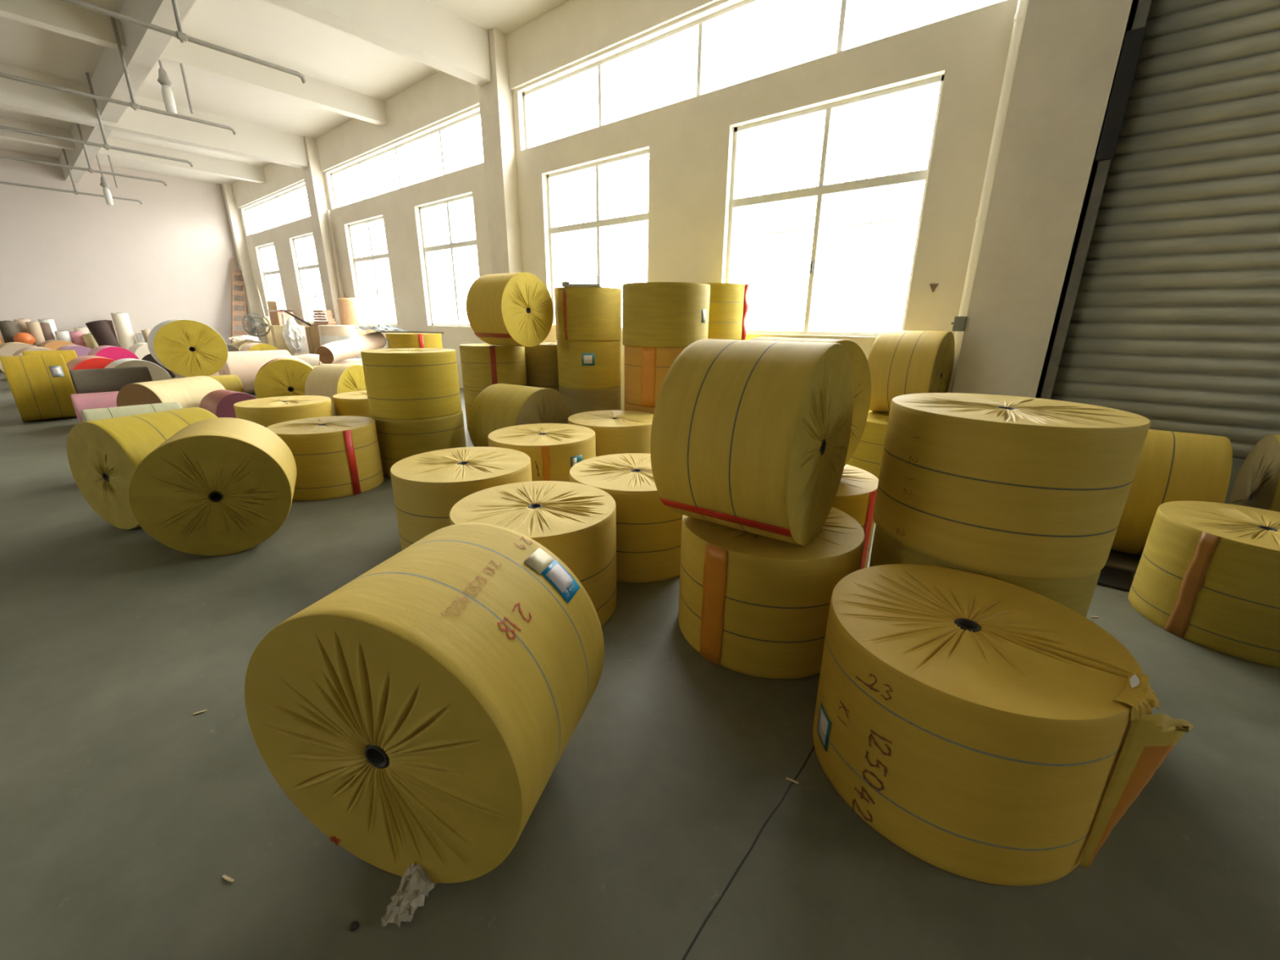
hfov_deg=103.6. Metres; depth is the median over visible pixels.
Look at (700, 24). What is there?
window
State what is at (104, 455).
paper roll
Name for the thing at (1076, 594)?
paper roll
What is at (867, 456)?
paper roll
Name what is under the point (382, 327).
sheet
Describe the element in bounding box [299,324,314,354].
cardboard box
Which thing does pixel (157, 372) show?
paper roll
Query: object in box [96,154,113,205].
hanging lamp
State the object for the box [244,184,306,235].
window
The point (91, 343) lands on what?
roll
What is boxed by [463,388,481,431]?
paper roll
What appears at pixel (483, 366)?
paper roll
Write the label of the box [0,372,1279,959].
floor
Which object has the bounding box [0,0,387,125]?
ceiling beam
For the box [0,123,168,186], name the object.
ceiling pipe
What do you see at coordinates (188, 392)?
paper roll
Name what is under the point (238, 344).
paper roll
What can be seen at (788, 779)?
wood splinter
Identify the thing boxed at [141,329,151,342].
roll
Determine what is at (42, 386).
paper roll
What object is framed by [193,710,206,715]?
wood splinter
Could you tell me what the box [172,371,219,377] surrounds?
paper roll
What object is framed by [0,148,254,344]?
wall
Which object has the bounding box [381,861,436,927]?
scrap
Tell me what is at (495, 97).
pillar
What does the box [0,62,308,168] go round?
ceiling beam
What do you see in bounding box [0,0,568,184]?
ceiling
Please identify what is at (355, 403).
paper roll
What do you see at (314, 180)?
pillar
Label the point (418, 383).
paper roll
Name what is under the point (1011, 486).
paper roll
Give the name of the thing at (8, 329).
roll
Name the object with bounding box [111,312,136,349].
roll
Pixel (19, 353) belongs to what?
paper roll
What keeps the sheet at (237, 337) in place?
on the paper roll at (238, 344)
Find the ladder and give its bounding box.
[231,257,248,343]
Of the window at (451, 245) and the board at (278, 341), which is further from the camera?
the board at (278, 341)
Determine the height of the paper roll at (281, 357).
0.940 m
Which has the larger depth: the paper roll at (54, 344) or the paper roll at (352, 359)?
the paper roll at (54, 344)
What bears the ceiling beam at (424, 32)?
attached to the ceiling
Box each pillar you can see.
[221,182,266,343]
[302,136,341,324]
[478,27,522,274]
[951,0,1133,397]
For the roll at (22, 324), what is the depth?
15.37 m
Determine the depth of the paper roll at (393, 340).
8.51 m
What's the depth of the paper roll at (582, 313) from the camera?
6.89 m
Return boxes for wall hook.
[929,284,937,292]
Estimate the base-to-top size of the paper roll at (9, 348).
0.920 m
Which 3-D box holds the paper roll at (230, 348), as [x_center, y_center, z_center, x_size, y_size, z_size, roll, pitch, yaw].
[-12.504,-3.665,15.117,0.598,0.839,0.840,13,21,34]
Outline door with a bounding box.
[1035,0,1279,503]
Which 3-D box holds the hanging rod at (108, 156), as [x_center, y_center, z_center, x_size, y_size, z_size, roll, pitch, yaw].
[-14.816,-8.668,14.157,0.041,0.800,0.041,-9,20,-27]
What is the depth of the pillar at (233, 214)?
19.39 m
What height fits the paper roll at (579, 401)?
0.667 m
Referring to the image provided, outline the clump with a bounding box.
[349,920,359,931]
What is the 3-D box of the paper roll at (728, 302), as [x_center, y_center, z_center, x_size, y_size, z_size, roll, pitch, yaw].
[1.008,-2.301,6.910,0.986,0.706,0.940,14,22,37]
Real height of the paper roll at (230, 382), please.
0.650 m
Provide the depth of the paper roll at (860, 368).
3.29 m
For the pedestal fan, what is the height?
1.732 m
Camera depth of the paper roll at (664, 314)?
5.44 m
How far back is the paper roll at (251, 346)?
13.48 m
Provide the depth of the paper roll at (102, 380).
7.73 m
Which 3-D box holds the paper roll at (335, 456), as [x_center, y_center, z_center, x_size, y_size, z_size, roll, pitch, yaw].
[-3.066,-0.247,4.946,0.911,0.629,0.912,-9,20,-27]
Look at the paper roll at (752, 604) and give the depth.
2.32 m
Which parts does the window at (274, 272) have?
frame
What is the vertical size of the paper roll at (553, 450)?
0.625 m
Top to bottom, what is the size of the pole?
2.869 m
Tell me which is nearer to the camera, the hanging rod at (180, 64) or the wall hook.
the wall hook
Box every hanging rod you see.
[107,155,118,187]
[179,62,193,114]
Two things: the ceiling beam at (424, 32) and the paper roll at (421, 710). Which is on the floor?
the paper roll at (421, 710)
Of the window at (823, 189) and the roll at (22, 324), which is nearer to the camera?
the window at (823, 189)
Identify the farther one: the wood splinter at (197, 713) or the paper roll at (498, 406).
the paper roll at (498, 406)
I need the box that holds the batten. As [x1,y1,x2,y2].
[284,310,311,325]
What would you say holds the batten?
on the cardboard box at (307, 328)
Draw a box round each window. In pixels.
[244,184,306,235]
[258,244,286,310]
[293,233,326,322]
[330,111,479,208]
[348,216,396,324]
[419,193,479,326]
[523,0,991,149]
[546,149,648,330]
[725,75,944,337]
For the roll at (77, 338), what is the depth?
16.17 m
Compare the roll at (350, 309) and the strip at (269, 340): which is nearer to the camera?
the roll at (350, 309)
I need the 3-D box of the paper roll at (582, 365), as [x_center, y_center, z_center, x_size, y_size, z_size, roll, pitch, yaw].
[-0.750,-1.743,7.480,0.930,0.667,0.929,12,21,33]
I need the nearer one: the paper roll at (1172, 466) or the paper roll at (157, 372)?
the paper roll at (1172, 466)
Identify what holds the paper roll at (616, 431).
on the floor
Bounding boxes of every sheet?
[227,334,260,341]
[352,324,407,331]
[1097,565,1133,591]
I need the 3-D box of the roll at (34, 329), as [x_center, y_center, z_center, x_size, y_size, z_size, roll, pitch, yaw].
[-18.512,-4.154,15.543,0.285,1.412,0.285,14,22,37]
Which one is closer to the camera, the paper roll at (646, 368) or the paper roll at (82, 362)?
the paper roll at (646, 368)
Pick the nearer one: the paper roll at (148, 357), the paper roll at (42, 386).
the paper roll at (42, 386)
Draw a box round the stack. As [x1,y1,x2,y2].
[312,310,336,326]
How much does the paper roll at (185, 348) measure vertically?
0.898 m
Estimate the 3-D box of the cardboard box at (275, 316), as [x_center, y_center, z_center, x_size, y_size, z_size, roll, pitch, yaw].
[-12.286,-4.934,17.472,0.853,1.840,0.500,10,20,28]
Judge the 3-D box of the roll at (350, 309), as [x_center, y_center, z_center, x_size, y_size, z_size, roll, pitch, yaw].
[-8.085,-4.045,14.291,0.610,2.140,0.610,14,22,37]
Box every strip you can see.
[262,316,274,346]
[266,301,277,310]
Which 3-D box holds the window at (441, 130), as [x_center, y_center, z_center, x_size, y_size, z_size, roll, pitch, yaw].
[-5.678,-7.415,11.983,7.750,0.920,0.070,14,22,37]
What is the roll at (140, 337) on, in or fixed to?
on the floor
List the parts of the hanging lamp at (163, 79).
glass bulb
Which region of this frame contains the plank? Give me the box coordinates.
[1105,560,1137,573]
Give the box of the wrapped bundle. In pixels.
[13,332,35,344]
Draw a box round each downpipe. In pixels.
[326,209,343,297]
[946,0,1028,392]
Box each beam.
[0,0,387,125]
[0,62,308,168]
[0,115,266,183]
[58,0,195,182]
[231,0,720,208]
[265,0,491,86]
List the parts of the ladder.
rail, rail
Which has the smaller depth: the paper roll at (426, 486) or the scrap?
the scrap
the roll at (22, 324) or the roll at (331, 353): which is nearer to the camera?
the roll at (331, 353)
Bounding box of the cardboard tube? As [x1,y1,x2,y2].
[280,313,285,325]
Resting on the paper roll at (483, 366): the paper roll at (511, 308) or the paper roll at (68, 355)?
the paper roll at (511, 308)
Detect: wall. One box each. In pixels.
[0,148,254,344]
[239,0,1017,410]
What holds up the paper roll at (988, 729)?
on the floor
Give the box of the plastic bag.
[282,316,306,351]
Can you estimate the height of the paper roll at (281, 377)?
0.956 m
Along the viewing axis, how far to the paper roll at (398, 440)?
5.22 m
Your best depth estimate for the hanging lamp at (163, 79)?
8.90 m
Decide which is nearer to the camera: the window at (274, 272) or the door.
the door
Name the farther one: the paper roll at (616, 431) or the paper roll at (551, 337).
the paper roll at (551, 337)
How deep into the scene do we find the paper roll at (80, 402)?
7.28 m
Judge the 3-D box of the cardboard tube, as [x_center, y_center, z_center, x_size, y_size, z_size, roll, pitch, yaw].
[-11.726,-4.625,16.714,0.206,1.726,0.095,4,18,12]
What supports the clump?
on the floor
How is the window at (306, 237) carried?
in the wall at (689, 142)
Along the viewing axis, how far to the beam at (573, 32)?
8.69 m
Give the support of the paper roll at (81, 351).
on the floor
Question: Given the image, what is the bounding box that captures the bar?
[375,331,444,333]
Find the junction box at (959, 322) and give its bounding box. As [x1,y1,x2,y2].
[951,315,967,331]
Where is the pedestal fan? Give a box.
[242,312,270,342]
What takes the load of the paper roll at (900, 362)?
on the paper roll at (867, 456)
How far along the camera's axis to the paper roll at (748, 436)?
2.10 m
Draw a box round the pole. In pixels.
[255,281,265,316]
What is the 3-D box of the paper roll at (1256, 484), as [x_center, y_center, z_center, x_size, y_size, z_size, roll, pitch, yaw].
[4.500,0.186,3.342,0.629,0.899,0.900,14,22,37]
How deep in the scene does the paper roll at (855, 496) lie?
3.12 m
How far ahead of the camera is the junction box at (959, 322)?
5.31 m
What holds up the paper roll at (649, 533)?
on the floor
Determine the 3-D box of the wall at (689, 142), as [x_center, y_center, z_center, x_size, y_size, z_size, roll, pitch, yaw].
[4.573,-3.026,4.547,52.200,6.300,0.300,14,22,37]
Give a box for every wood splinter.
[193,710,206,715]
[222,874,234,882]
[786,777,798,784]
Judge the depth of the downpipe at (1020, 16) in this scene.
5.04 m
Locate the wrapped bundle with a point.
(22, 337)
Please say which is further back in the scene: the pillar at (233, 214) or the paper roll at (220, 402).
the pillar at (233, 214)
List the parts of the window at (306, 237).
frame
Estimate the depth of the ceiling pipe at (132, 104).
8.35 m
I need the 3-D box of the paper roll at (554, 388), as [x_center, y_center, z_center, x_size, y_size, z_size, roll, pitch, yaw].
[-1.477,-1.282,8.259,0.926,0.627,0.926,14,22,37]
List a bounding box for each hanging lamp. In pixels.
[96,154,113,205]
[157,60,177,113]
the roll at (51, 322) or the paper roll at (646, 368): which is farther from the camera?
the roll at (51, 322)
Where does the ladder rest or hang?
on the floor
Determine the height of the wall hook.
0.090 m
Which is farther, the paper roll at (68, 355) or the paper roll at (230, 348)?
the paper roll at (230, 348)
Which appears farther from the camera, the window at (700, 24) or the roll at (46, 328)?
the roll at (46, 328)
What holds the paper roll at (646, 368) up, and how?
on the paper roll at (628, 406)
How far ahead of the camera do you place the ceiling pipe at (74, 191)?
14.44 m
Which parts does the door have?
guide rail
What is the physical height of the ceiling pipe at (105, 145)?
1.398 m
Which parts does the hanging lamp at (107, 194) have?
rod, glass bulb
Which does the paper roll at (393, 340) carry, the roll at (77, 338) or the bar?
the bar
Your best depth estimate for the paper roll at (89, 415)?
5.05 m
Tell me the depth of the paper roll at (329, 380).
7.70 m
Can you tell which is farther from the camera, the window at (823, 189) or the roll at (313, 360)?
the roll at (313, 360)
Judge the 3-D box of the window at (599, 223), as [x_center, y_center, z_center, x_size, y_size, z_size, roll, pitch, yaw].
[-0.675,-4.016,8.848,2.450,2.680,0.275,14,22,37]
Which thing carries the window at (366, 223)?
in the wall at (689, 142)
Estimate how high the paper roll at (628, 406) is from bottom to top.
0.667 m
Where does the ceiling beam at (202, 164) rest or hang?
attached to the wall at (689, 142)
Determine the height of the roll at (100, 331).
1.524 m
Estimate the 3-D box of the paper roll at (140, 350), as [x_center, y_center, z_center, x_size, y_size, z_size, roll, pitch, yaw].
[-14.595,-3.650,15.010,0.898,0.840,0.840,13,21,34]
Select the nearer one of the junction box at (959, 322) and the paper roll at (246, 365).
the junction box at (959, 322)
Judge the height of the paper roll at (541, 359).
0.627 m
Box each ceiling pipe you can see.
[0,16,237,134]
[0,72,193,166]
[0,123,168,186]
[0,148,142,204]
[60,0,306,83]
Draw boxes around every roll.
[0,320,21,342]
[0,334,4,372]
[0,342,35,373]
[0,354,76,422]
[12,346,53,355]
[13,319,33,345]
[22,350,77,363]
[25,321,45,346]
[37,319,57,339]
[38,339,75,350]
[40,322,54,341]
[54,330,71,342]
[56,344,91,357]
[66,355,115,373]
[66,407,217,529]
[68,331,86,346]
[69,366,152,393]
[70,391,119,422]
[73,327,89,333]
[80,401,182,422]
[82,333,98,349]
[85,320,121,347]
[87,345,138,359]
[98,320,117,340]
[104,358,171,381]
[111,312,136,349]
[116,375,226,408]
[128,342,150,359]
[128,417,296,555]
[134,333,146,342]
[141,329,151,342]
[141,353,177,377]
[147,319,227,377]
[169,374,244,392]
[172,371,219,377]
[199,389,256,417]
[218,350,291,394]
[226,343,239,351]
[231,340,257,349]
[233,395,333,427]
[239,342,279,351]
[244,522,604,883]
[253,358,313,398]
[256,356,308,374]
[266,415,383,500]
[272,353,319,366]
[304,364,366,416]
[315,332,386,364]
[318,324,361,359]
[320,358,361,363]
[320,360,362,364]
[333,390,371,417]
[337,297,365,336]
[360,347,461,419]
[371,408,466,476]
[385,333,442,348]
[390,446,532,551]
[448,480,616,626]
[459,343,526,391]
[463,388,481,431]
[466,271,553,346]
[468,383,571,446]
[488,422,595,481]
[524,342,559,386]
[526,385,559,392]
[542,324,557,342]
[554,281,621,341]
[556,340,621,389]
[559,386,621,415]
[568,409,653,457]
[568,453,682,582]
[622,281,710,347]
[624,345,686,407]
[624,401,654,414]
[650,338,853,545]
[678,506,864,679]
[703,283,749,339]
[749,337,871,466]
[813,564,1193,886]
[831,464,878,568]
[846,410,888,479]
[867,329,955,413]
[869,524,1101,617]
[873,392,1150,579]
[1111,429,1232,555]
[1128,500,1279,667]
[1227,434,1279,511]
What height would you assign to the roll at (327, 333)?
1.410 m
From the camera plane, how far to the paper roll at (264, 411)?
5.91 m
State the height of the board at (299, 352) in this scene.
1.360 m
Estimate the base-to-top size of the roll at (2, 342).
1.368 m
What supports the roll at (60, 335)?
on the floor
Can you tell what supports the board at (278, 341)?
on the floor
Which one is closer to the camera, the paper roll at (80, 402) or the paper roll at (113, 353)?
the paper roll at (80, 402)
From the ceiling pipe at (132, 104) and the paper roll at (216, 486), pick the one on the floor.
the paper roll at (216, 486)
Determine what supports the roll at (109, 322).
on the floor
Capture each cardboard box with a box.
[266,309,294,325]
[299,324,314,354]
[309,326,320,354]
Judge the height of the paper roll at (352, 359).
0.600 m
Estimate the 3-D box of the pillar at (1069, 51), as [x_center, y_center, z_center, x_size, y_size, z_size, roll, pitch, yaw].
[3.832,-3.094,4.742,0.730,6.300,0.320,14,22,37]
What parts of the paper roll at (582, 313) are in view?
metal strip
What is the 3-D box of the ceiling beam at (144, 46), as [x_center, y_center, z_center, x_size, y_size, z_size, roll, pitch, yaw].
[1.815,-4.721,0.448,51.600,0.640,0.280,14,22,37]
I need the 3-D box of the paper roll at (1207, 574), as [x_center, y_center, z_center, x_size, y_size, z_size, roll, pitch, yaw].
[3.306,0.525,2.740,0.849,0.599,0.848,14,22,37]
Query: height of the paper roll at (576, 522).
0.629 m
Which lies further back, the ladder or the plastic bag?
the ladder
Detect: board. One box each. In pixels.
[270,325,292,355]
[291,326,309,355]
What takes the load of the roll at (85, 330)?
on the floor
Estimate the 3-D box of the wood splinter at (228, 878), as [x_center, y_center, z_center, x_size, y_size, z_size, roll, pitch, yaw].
[-1.229,1.188,1.501,0.044,0.005,0.008,7,19,18]
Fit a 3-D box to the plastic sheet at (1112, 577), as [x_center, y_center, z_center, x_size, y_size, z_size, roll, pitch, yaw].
[2.999,0.612,3.422,0.520,0.018,0.340,14,22,37]
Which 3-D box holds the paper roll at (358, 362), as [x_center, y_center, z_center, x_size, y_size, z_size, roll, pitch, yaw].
[-6.601,-2.457,11.804,0.641,0.640,1.599,14,22,37]
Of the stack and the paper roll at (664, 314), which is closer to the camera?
the paper roll at (664, 314)
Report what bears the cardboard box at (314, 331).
on the floor
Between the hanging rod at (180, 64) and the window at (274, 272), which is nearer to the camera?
the hanging rod at (180, 64)
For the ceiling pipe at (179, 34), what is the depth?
6.37 m

